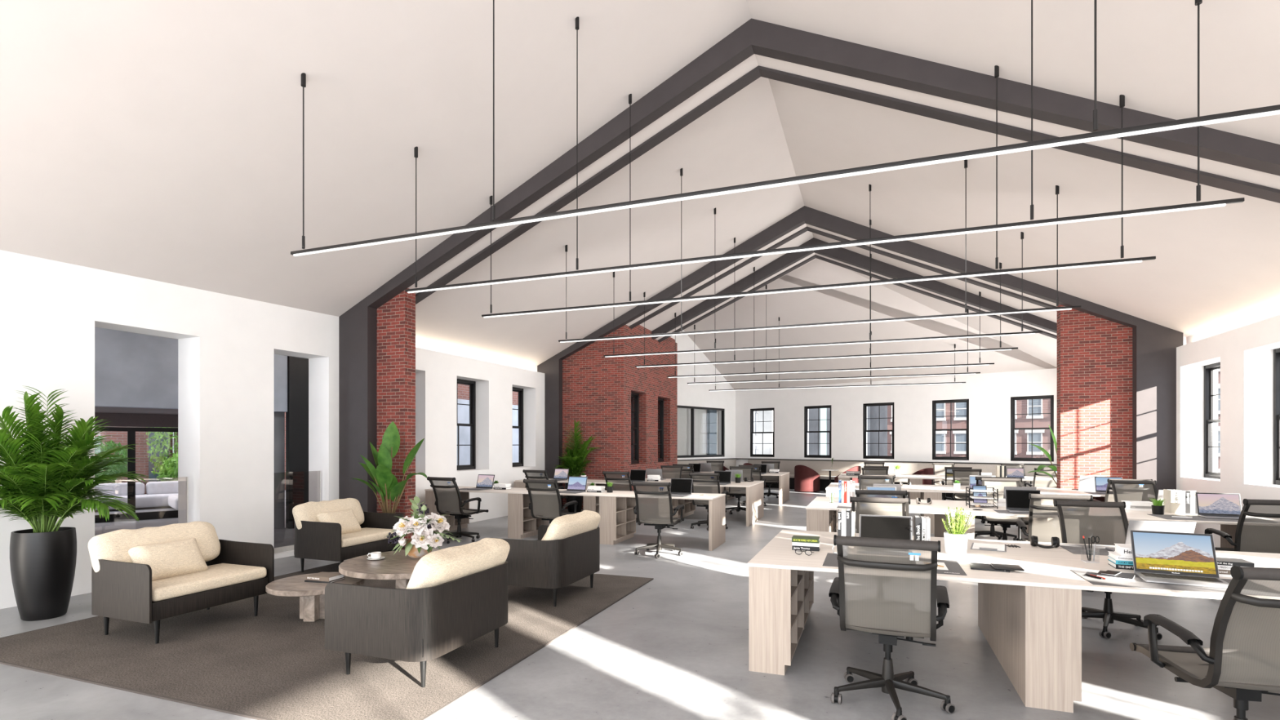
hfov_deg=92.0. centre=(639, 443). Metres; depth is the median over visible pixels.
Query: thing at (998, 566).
notebook
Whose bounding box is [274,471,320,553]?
glass balustrade
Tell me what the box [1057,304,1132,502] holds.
wall
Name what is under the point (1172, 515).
notebook
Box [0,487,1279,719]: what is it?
floor
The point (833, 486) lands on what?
countertop
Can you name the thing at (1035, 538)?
cushion
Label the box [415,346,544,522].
wall
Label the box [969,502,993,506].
pile
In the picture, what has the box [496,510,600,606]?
lounge armchair
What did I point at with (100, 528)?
terrace
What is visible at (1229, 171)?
trim
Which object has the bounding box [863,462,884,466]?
office chair
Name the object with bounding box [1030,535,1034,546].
ear cup
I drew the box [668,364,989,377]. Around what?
diffuser
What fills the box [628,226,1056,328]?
trim
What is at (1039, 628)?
shelf unit
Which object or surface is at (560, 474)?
laptop
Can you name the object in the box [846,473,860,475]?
book
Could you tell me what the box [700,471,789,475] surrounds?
countertop
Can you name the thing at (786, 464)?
banquette
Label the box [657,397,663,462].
window
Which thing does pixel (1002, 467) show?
book
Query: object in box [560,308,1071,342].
diffuser
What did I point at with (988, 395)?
wall
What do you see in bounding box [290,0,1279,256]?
linear pendant
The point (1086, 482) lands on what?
laptop
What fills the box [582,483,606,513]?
base cabinet
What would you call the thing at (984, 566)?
notebook
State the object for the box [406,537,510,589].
cushion
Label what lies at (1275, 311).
cove
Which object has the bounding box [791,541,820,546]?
book
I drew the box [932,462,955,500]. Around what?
office chair
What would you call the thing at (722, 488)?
base cabinet
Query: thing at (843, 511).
book
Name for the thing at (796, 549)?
eyeglasses
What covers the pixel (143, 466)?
house
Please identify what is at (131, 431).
sliding door
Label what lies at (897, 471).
potted plant
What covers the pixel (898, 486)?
laptop
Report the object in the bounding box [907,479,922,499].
base cabinet
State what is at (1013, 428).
window
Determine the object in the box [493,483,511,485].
book
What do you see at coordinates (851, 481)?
book
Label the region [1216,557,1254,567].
book
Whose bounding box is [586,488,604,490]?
book
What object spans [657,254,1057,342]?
trim
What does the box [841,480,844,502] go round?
book
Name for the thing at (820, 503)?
countertop
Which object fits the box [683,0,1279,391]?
ceiling
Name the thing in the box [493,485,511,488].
book
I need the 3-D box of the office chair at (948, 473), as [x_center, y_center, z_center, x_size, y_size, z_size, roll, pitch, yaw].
[7.290,1.034,14.149,0.687,1.042,0.824,0,0,25]
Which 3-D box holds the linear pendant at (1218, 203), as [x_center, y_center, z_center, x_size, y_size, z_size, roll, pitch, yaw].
[0.802,-2.954,5.574,7.260,2.567,0.039,0,0,21]
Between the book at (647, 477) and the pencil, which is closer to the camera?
the pencil
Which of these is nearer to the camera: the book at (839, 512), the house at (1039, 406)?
the book at (839, 512)
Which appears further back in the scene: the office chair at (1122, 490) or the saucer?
the office chair at (1122, 490)
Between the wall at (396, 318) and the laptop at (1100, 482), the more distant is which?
the laptop at (1100, 482)
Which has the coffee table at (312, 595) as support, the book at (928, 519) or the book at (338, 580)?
the book at (338, 580)
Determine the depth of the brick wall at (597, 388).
14.69 m
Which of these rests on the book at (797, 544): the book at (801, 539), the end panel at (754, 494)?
the book at (801, 539)
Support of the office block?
on the street
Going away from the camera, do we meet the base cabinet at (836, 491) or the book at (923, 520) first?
the book at (923, 520)
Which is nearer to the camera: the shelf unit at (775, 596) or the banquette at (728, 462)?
the shelf unit at (775, 596)
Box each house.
[94,412,285,493]
[755,410,773,454]
[887,368,1220,472]
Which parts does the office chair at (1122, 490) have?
frame, frame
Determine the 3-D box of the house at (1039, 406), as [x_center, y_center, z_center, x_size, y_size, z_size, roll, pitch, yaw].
[30.417,-2.445,44.423,24.000,24.000,3.120,0,0,43]
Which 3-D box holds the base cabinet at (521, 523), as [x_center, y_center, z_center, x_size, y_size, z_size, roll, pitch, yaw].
[-1.894,1.185,10.540,0.280,0.740,0.870,0,0,21]
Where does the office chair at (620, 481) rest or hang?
on the floor
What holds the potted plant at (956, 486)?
on the countertop at (833, 486)
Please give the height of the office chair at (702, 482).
1.042 m
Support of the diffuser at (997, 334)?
attached to the linear pendant at (869, 185)
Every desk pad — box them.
[458,488,488,490]
[559,490,586,493]
[822,552,966,575]
[836,504,851,508]
[993,509,1029,514]
[1059,543,1115,555]
[1070,569,1231,593]
[1085,492,1105,494]
[1148,514,1238,521]
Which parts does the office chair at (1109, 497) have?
frame, backrest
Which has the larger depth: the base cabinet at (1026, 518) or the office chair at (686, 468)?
the office chair at (686, 468)
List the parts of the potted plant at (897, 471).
pot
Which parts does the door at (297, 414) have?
panel, post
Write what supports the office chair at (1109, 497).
on the floor
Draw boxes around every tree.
[94,435,127,483]
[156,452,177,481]
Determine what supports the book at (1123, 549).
on the book at (1114, 555)
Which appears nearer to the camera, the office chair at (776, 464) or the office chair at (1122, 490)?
the office chair at (1122, 490)
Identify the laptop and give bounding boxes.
[466,474,494,489]
[548,468,568,480]
[559,475,587,493]
[630,469,646,482]
[646,468,665,479]
[670,478,693,496]
[688,463,701,472]
[698,462,712,471]
[714,471,731,484]
[725,470,744,481]
[753,464,767,474]
[760,463,773,472]
[858,514,911,539]
[866,486,896,490]
[873,484,901,490]
[968,475,989,489]
[1003,486,1036,498]
[1004,488,1040,512]
[1006,467,1025,479]
[1071,475,1104,490]
[1094,476,1122,493]
[1105,520,1195,551]
[1129,529,1229,589]
[1157,489,1195,504]
[1195,492,1241,519]
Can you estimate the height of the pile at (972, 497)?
0.012 m
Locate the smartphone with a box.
[1101,569,1121,576]
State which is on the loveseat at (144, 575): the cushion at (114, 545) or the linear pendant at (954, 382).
the cushion at (114, 545)
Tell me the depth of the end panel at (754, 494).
12.23 m
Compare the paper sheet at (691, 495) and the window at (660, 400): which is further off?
the window at (660, 400)
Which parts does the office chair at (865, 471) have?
backrest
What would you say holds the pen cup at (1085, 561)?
on the desk at (1051, 567)
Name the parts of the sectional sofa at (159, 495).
seat, chaise seat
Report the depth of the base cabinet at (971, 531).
7.30 m
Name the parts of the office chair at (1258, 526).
armrest, frame, backrest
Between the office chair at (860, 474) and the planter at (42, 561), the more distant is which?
the office chair at (860, 474)
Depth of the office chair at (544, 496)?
9.07 m
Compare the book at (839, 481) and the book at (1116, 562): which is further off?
the book at (839, 481)
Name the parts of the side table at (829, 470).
leg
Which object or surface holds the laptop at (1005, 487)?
on the countertop at (820, 503)
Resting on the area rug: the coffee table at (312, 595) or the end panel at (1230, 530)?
the coffee table at (312, 595)
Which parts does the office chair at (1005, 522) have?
frame, backrest, seat, frame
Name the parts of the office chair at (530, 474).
backrest, frame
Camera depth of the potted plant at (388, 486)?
8.65 m
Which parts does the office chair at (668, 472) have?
backrest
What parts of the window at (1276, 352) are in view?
sash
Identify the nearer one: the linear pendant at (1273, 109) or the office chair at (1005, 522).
the linear pendant at (1273, 109)
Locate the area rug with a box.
[0,562,653,719]
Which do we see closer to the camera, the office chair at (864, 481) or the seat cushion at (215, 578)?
the seat cushion at (215, 578)
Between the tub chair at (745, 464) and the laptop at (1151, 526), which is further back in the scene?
the tub chair at (745, 464)
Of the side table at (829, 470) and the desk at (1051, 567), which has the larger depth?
the side table at (829, 470)
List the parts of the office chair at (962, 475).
frame, seat, backrest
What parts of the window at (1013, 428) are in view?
sash, sash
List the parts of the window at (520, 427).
sash, sash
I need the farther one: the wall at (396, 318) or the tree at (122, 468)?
the tree at (122, 468)
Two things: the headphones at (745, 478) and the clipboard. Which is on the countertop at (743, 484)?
the headphones at (745, 478)
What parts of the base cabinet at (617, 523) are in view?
shelf, shelf, shelf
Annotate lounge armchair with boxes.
[292,497,404,572]
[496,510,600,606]
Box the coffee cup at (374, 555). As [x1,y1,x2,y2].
[367,551,381,559]
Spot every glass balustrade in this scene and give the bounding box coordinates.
[186,476,188,523]
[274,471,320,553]
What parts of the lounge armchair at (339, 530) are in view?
leg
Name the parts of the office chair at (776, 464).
backrest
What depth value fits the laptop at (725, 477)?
12.27 m
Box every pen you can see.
[1085,573,1102,579]
[1088,537,1090,560]
[1090,539,1092,560]
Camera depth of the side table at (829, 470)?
19.94 m
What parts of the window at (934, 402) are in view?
sash, sash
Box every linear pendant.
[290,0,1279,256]
[404,0,1244,293]
[481,65,1155,317]
[558,159,1081,342]
[603,184,1043,357]
[635,219,1017,367]
[666,253,994,377]
[687,276,980,384]
[708,316,965,391]
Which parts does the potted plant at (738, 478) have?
pot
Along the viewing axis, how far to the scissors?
4.25 m
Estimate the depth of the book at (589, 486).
10.09 m
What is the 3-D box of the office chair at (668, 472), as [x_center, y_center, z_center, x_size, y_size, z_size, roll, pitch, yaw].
[0.634,1.034,14.481,0.687,1.042,0.824,0,0,18]
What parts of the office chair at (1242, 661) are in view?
armrest, frame, seat, backrest, height lever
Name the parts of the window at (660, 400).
sash, sash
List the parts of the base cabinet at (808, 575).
shelf, shelf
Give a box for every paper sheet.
[687,494,707,496]
[908,505,933,508]
[937,562,947,569]
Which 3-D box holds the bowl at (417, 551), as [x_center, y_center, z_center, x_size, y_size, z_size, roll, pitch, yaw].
[-2.136,1.010,5.973,0.258,0.175,0.258,0,0,21]
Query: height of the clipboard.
0.016 m
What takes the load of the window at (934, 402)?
in the wall at (988, 395)
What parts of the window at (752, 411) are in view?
sash, sash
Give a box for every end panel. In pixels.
[708,495,725,551]
[746,482,764,526]
[778,473,789,505]
[1220,524,1236,547]
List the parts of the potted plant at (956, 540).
pot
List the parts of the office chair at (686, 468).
backrest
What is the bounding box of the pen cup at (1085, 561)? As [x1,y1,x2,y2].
[1080,560,1099,563]
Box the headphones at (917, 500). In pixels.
[915,497,932,504]
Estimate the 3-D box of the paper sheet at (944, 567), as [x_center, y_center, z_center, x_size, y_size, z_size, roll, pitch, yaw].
[1.947,0.811,4.129,0.180,0.002,0.260,0,0,21]
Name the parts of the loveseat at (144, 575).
leg, leg, leg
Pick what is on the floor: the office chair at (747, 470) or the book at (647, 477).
the office chair at (747, 470)
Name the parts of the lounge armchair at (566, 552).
leg, leg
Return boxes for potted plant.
[352,421,426,552]
[606,481,613,493]
[734,473,741,483]
[893,464,902,475]
[942,506,975,555]
[953,480,960,489]
[1026,425,1057,484]
[1151,498,1166,514]
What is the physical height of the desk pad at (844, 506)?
0.003 m
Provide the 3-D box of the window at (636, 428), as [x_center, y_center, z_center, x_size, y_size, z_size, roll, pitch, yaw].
[-0.260,-0.395,15.288,0.100,1.780,1.060,0,0,21]
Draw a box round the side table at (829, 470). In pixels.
[821,469,838,492]
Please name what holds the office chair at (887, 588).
on the floor
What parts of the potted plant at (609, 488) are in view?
pot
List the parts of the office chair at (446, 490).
backrest, frame, leg, leg, seat, leg, frame, leg, armrest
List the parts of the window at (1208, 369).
sash, sash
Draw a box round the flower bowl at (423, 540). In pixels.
[386,496,462,558]
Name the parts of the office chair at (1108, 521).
frame, leg, leg, backrest, leg, frame, leg, leg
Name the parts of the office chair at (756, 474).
backrest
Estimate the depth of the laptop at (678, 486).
9.62 m
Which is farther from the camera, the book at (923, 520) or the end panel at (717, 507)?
the end panel at (717, 507)
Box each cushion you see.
[88,521,220,572]
[94,482,144,496]
[146,480,177,494]
[151,563,266,601]
[292,497,364,529]
[341,527,394,547]
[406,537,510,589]
[543,510,600,540]
[789,474,1032,487]
[1033,535,1038,546]
[1051,537,1057,547]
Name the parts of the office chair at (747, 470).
seat, backrest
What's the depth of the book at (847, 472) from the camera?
16.01 m
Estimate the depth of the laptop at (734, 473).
12.90 m
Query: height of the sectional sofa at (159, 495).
0.660 m
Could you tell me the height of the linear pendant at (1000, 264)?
2.644 m
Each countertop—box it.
[424,486,725,500]
[515,478,764,487]
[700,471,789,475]
[805,496,1237,524]
[825,482,1105,496]
[837,473,1033,480]
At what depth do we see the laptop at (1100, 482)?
10.37 m
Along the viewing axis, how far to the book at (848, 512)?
4.95 m
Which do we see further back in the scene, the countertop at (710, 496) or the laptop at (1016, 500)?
the countertop at (710, 496)
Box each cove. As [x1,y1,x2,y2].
[415,341,537,371]
[1186,305,1279,344]
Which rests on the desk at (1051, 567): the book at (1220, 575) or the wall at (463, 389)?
the book at (1220, 575)
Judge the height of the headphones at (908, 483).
0.085 m
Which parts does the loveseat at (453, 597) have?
leg, seat, leg, leg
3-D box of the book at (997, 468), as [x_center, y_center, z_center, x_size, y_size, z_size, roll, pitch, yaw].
[8.790,0.675,15.178,0.060,0.280,0.200,0,0,21]
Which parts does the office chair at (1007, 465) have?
backrest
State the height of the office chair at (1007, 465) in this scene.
1.042 m
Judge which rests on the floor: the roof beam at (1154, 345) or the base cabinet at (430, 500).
the base cabinet at (430, 500)
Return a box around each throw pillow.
[128,537,208,581]
[316,508,361,534]
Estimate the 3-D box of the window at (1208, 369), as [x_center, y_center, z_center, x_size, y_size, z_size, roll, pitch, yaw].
[9.203,-0.372,9.666,0.100,1.855,1.270,0,0,21]
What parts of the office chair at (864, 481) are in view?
frame, backrest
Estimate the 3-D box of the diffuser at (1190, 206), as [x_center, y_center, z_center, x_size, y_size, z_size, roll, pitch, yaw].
[0.769,-1.677,5.587,7.130,0.015,0.020,0,0,21]
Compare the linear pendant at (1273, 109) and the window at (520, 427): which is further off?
the window at (520, 427)
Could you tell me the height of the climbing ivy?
4.455 m
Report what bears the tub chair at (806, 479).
on the floor
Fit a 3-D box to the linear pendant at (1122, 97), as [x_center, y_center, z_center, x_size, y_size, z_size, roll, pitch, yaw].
[1.305,-2.954,6.913,7.260,2.567,0.039,0,0,21]
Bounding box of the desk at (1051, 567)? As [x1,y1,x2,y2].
[747,529,1279,599]
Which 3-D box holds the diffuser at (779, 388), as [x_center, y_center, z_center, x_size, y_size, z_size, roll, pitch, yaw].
[5.552,-1.677,18.318,7.130,0.015,0.020,0,0,21]
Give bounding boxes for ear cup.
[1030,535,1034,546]
[1057,537,1059,546]
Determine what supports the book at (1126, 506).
on the book at (1126, 508)
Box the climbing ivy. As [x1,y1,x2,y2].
[146,426,177,481]
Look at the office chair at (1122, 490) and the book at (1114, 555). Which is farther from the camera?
the office chair at (1122, 490)
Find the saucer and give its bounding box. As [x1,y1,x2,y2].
[367,556,385,559]
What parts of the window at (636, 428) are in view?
sash, sash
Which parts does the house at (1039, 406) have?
pane, pane, pane, pane, pane, pane, pane, pane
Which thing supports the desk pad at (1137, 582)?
on the desk at (1051, 567)
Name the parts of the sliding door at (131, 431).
post, sill rail, head rail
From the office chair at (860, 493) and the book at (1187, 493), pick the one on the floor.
the office chair at (860, 493)
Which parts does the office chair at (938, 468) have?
frame, backrest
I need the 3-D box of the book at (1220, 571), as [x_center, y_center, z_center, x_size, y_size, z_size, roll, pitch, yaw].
[3.650,0.785,3.841,0.200,0.028,0.161,0,0,25]
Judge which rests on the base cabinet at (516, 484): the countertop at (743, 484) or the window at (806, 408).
the countertop at (743, 484)
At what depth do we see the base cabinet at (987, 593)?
4.80 m
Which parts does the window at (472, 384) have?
sash, sash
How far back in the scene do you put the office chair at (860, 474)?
10.22 m
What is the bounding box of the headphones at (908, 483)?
[899,481,911,486]
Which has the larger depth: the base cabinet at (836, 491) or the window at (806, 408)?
the window at (806, 408)
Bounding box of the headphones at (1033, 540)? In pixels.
[1030,535,1059,548]
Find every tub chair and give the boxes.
[743,462,766,487]
[794,465,819,492]
[834,466,861,483]
[912,467,933,484]
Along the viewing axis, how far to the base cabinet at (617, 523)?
9.60 m
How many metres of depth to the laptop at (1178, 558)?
3.79 m
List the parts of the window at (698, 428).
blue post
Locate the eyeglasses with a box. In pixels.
[795,549,813,555]
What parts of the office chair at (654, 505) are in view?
frame, leg, backrest, leg, seat, leg, frame, armrest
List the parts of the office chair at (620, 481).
backrest, frame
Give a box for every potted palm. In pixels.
[0,386,150,621]
[554,420,599,511]
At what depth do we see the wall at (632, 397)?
16.51 m
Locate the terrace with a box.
[94,490,294,540]
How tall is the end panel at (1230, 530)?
0.714 m
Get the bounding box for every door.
[94,426,177,523]
[274,355,308,528]
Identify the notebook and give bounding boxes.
[969,562,1009,572]
[990,563,1024,571]
[1096,570,1134,582]
[1171,514,1191,518]
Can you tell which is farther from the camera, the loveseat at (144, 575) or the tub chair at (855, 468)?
the tub chair at (855, 468)
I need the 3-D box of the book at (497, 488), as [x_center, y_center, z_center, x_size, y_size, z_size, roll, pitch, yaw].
[-2.405,0.774,10.800,0.250,0.032,0.171,0,0,21]
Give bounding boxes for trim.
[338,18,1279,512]
[408,53,1279,293]
[415,65,1279,304]
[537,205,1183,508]
[626,223,1057,326]
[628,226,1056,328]
[651,237,1057,339]
[655,252,1057,340]
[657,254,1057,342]
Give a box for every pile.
[969,489,993,492]
[969,496,993,498]
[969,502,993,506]
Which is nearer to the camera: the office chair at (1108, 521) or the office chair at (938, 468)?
the office chair at (1108, 521)
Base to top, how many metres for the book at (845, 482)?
0.300 m
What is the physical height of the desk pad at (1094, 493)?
0.003 m
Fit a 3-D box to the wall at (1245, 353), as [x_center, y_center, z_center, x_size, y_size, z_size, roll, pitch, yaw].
[6.198,-0.045,1.982,0.500,3.200,18.070,0,0,21]
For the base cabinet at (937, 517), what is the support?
on the floor
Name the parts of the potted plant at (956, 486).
pot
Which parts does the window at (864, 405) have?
sash, sash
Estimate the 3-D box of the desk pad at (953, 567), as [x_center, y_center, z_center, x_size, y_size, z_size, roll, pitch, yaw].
[1.711,0.813,4.212,0.860,0.004,0.510,0,0,21]
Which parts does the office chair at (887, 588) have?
armrest, frame, leg, leg, backrest, seat, leg, leg, height lever, leg, frame, armrest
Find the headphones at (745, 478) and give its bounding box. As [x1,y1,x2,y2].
[744,477,753,481]
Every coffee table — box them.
[265,572,364,622]
[338,548,443,588]
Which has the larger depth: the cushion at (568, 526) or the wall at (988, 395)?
the wall at (988, 395)
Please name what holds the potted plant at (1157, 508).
on the countertop at (820, 503)
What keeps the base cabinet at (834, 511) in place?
on the floor
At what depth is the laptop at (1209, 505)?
6.91 m
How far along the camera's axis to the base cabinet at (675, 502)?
12.60 m
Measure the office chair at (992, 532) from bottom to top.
1.042 m
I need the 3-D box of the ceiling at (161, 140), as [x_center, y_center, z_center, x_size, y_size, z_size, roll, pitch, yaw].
[-2.582,-3.214,7.201,7.300,3.661,21.666,0,0,21]
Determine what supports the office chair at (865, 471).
on the floor
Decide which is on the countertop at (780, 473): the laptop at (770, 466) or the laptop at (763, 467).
the laptop at (770, 466)
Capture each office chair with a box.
[426,476,488,543]
[522,469,568,498]
[523,479,577,540]
[602,471,640,524]
[631,481,684,558]
[660,465,683,479]
[672,463,693,479]
[688,472,728,530]
[706,460,724,471]
[724,466,753,514]
[738,464,766,506]
[760,461,780,497]
[828,534,955,719]
[849,496,910,533]
[854,488,906,497]
[857,475,893,489]
[860,474,895,484]
[861,467,888,475]
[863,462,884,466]
[863,466,888,473]
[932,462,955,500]
[941,466,972,496]
[951,468,985,523]
[969,476,1017,541]
[980,477,1028,540]
[1000,463,1031,486]
[1016,493,1093,591]
[1024,467,1057,488]
[1053,500,1162,639]
[1092,478,1152,502]
[1109,480,1158,502]
[1129,565,1279,719]
[1204,498,1279,553]
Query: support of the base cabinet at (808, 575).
on the floor
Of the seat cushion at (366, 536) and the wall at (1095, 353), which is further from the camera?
the wall at (1095, 353)
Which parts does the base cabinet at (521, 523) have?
shelf, shelf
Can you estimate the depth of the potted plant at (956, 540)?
4.57 m
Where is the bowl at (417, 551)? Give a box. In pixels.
[404,538,433,558]
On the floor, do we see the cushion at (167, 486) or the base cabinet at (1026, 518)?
the base cabinet at (1026, 518)
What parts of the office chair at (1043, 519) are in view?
armrest, frame, backrest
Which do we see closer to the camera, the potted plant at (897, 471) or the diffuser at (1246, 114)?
the diffuser at (1246, 114)
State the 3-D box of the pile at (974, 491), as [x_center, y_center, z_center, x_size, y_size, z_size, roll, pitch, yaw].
[4.401,0.605,7.961,0.240,0.012,0.240,0,0,21]
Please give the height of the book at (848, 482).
0.300 m
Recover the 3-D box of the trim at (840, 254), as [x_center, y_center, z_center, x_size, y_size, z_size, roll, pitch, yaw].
[5.083,-3.355,14.381,10.400,3.160,0.180,0,0,21]
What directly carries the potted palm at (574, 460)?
on the floor
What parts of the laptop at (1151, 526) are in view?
lid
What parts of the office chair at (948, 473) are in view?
frame, backrest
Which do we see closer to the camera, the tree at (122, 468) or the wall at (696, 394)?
the tree at (122, 468)
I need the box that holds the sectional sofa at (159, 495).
[94,480,177,512]
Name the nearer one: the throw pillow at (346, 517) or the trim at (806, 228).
the throw pillow at (346, 517)
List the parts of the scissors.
blade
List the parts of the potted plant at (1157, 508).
pot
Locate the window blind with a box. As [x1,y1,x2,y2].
[94,327,287,427]
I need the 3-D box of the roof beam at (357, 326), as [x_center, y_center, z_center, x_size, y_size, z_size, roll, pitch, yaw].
[1.340,-1.690,7.177,12.660,6.490,0.180,0,0,21]
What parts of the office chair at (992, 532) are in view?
leg, leg, leg, leg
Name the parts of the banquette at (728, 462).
rail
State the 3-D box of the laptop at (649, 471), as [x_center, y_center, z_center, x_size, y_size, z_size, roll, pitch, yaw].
[0.358,0.667,13.663,0.360,0.245,0.317,0,0,21]
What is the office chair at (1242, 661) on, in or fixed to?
on the floor
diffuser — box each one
[293,110,1279,256]
[407,203,1226,293]
[484,260,1142,317]
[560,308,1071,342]
[604,333,1035,357]
[636,349,1011,367]
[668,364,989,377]
[688,373,972,384]
[715,382,961,391]
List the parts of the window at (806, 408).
sash, sash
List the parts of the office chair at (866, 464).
backrest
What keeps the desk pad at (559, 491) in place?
on the countertop at (710, 496)
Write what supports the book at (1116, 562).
on the book at (1113, 565)
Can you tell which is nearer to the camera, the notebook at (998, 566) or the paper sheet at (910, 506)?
the notebook at (998, 566)
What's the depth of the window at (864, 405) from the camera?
19.92 m
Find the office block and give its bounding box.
[808,405,887,455]
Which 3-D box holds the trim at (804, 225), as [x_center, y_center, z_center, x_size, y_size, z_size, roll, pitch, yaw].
[3.463,-3.493,13.013,11.270,2.884,0.300,0,0,21]
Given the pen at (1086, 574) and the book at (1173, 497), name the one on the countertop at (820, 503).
the book at (1173, 497)
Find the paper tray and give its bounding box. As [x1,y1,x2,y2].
[965,486,998,508]
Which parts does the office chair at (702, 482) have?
frame, leg, seat, backrest, frame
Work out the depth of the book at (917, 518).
4.79 m
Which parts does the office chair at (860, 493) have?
backrest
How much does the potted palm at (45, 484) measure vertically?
2.068 m
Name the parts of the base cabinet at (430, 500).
shelf, shelf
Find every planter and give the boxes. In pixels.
[9,526,76,621]
[564,482,582,511]
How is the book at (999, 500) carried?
on the book
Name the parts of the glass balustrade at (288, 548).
rail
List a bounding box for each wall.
[0,249,338,608]
[377,288,415,549]
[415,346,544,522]
[457,383,518,465]
[562,324,677,509]
[631,395,633,459]
[670,329,735,459]
[735,368,1057,466]
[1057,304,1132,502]
[1176,315,1279,547]
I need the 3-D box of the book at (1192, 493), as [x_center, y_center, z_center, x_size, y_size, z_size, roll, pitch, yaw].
[6.489,0.688,7.304,0.045,0.255,0.200,0,0,21]
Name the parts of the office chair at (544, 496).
frame, backrest, seat, frame, armrest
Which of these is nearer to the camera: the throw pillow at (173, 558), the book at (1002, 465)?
the throw pillow at (173, 558)
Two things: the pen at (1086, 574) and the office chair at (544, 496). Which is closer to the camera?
the pen at (1086, 574)
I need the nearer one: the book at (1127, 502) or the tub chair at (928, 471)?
the book at (1127, 502)
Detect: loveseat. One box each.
[88,521,274,644]
[324,537,510,687]
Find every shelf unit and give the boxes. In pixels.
[748,566,804,675]
[997,583,1081,712]
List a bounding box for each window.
[457,378,475,470]
[512,386,523,466]
[631,391,639,463]
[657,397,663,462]
[677,405,724,457]
[750,407,774,457]
[804,404,831,457]
[862,402,893,458]
[932,399,968,460]
[1010,395,1053,462]
[1204,362,1220,479]
[1273,347,1279,484]
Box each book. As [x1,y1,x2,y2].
[304,577,345,583]
[306,571,343,582]
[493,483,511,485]
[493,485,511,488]
[493,487,511,489]
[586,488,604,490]
[586,489,605,492]
[587,485,605,488]
[647,475,660,476]
[647,476,660,478]
[647,478,660,479]
[791,535,819,543]
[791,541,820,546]
[791,545,819,551]
[837,509,841,535]
[838,480,841,502]
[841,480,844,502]
[841,509,846,536]
[844,480,847,502]
[845,471,860,473]
[845,508,851,536]
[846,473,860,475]
[847,480,849,502]
[849,480,853,502]
[851,511,855,536]
[852,480,854,497]
[914,515,920,540]
[920,515,926,540]
[924,515,930,541]
[995,465,999,476]
[995,497,1005,502]
[995,502,1005,506]
[1001,466,1004,477]
[1002,465,1005,477]
[1107,551,1133,560]
[1107,555,1133,564]
[1107,560,1133,569]
[1114,543,1132,556]
[1121,500,1153,506]
[1124,507,1151,511]
[1125,505,1151,508]
[1163,488,1181,513]
[1181,490,1185,513]
[1185,490,1190,513]
[1186,490,1195,513]
[1195,493,1197,514]
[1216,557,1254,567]
[1217,564,1248,569]
[1217,568,1231,574]
[1218,573,1231,577]
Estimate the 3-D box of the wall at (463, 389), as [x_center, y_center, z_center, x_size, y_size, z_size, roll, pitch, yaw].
[-5.116,-1.520,21.952,0.220,6.950,14.500,0,0,21]
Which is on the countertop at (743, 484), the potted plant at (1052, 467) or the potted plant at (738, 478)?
the potted plant at (738, 478)
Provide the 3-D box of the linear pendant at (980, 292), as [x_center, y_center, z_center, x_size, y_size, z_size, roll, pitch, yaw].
[4.090,-2.992,14.327,7.260,2.644,0.039,0,0,21]
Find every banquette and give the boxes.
[677,457,736,469]
[736,457,1057,497]
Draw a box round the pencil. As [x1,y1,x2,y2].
[1082,535,1088,560]
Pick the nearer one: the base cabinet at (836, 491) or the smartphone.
the smartphone
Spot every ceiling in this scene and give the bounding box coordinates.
[0,0,813,365]
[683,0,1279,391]
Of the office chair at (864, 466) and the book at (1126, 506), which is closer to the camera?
the book at (1126, 506)
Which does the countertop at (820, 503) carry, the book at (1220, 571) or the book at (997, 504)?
the book at (997, 504)
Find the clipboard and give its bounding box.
[970,542,1006,551]
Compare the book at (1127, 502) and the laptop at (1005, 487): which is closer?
the book at (1127, 502)
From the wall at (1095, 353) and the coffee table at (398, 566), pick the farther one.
the wall at (1095, 353)
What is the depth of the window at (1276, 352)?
8.44 m
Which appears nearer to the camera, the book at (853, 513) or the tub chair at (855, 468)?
the book at (853, 513)
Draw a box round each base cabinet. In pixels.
[425,490,469,533]
[507,493,548,538]
[513,481,526,488]
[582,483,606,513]
[599,496,635,544]
[671,498,684,518]
[682,488,695,517]
[720,486,729,500]
[804,570,813,626]
[806,509,833,532]
[826,489,838,528]
[833,510,836,532]
[838,477,851,480]
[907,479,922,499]
[920,492,942,533]
[934,514,940,537]
[940,514,974,538]
[977,582,997,657]
[1021,517,1028,533]
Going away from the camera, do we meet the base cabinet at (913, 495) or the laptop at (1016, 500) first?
the laptop at (1016, 500)
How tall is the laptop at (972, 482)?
0.243 m
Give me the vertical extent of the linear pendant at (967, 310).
2.644 m
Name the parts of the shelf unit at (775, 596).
shelf, shelf, shelf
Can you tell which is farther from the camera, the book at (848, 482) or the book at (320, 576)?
the book at (848, 482)
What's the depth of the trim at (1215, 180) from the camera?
7.19 m
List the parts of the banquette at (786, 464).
rail, backrest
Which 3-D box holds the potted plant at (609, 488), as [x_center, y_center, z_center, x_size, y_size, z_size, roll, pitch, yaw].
[-0.494,0.700,10.059,0.146,0.181,0.167,0,0,21]
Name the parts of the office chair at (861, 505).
frame, frame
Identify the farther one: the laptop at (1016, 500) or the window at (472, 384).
the window at (472, 384)
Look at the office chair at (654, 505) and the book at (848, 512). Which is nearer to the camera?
the book at (848, 512)
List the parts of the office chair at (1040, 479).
frame, backrest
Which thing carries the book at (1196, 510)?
on the countertop at (820, 503)
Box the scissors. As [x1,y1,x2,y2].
[1090,536,1099,560]
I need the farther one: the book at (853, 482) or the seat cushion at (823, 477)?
the seat cushion at (823, 477)
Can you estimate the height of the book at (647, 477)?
0.032 m

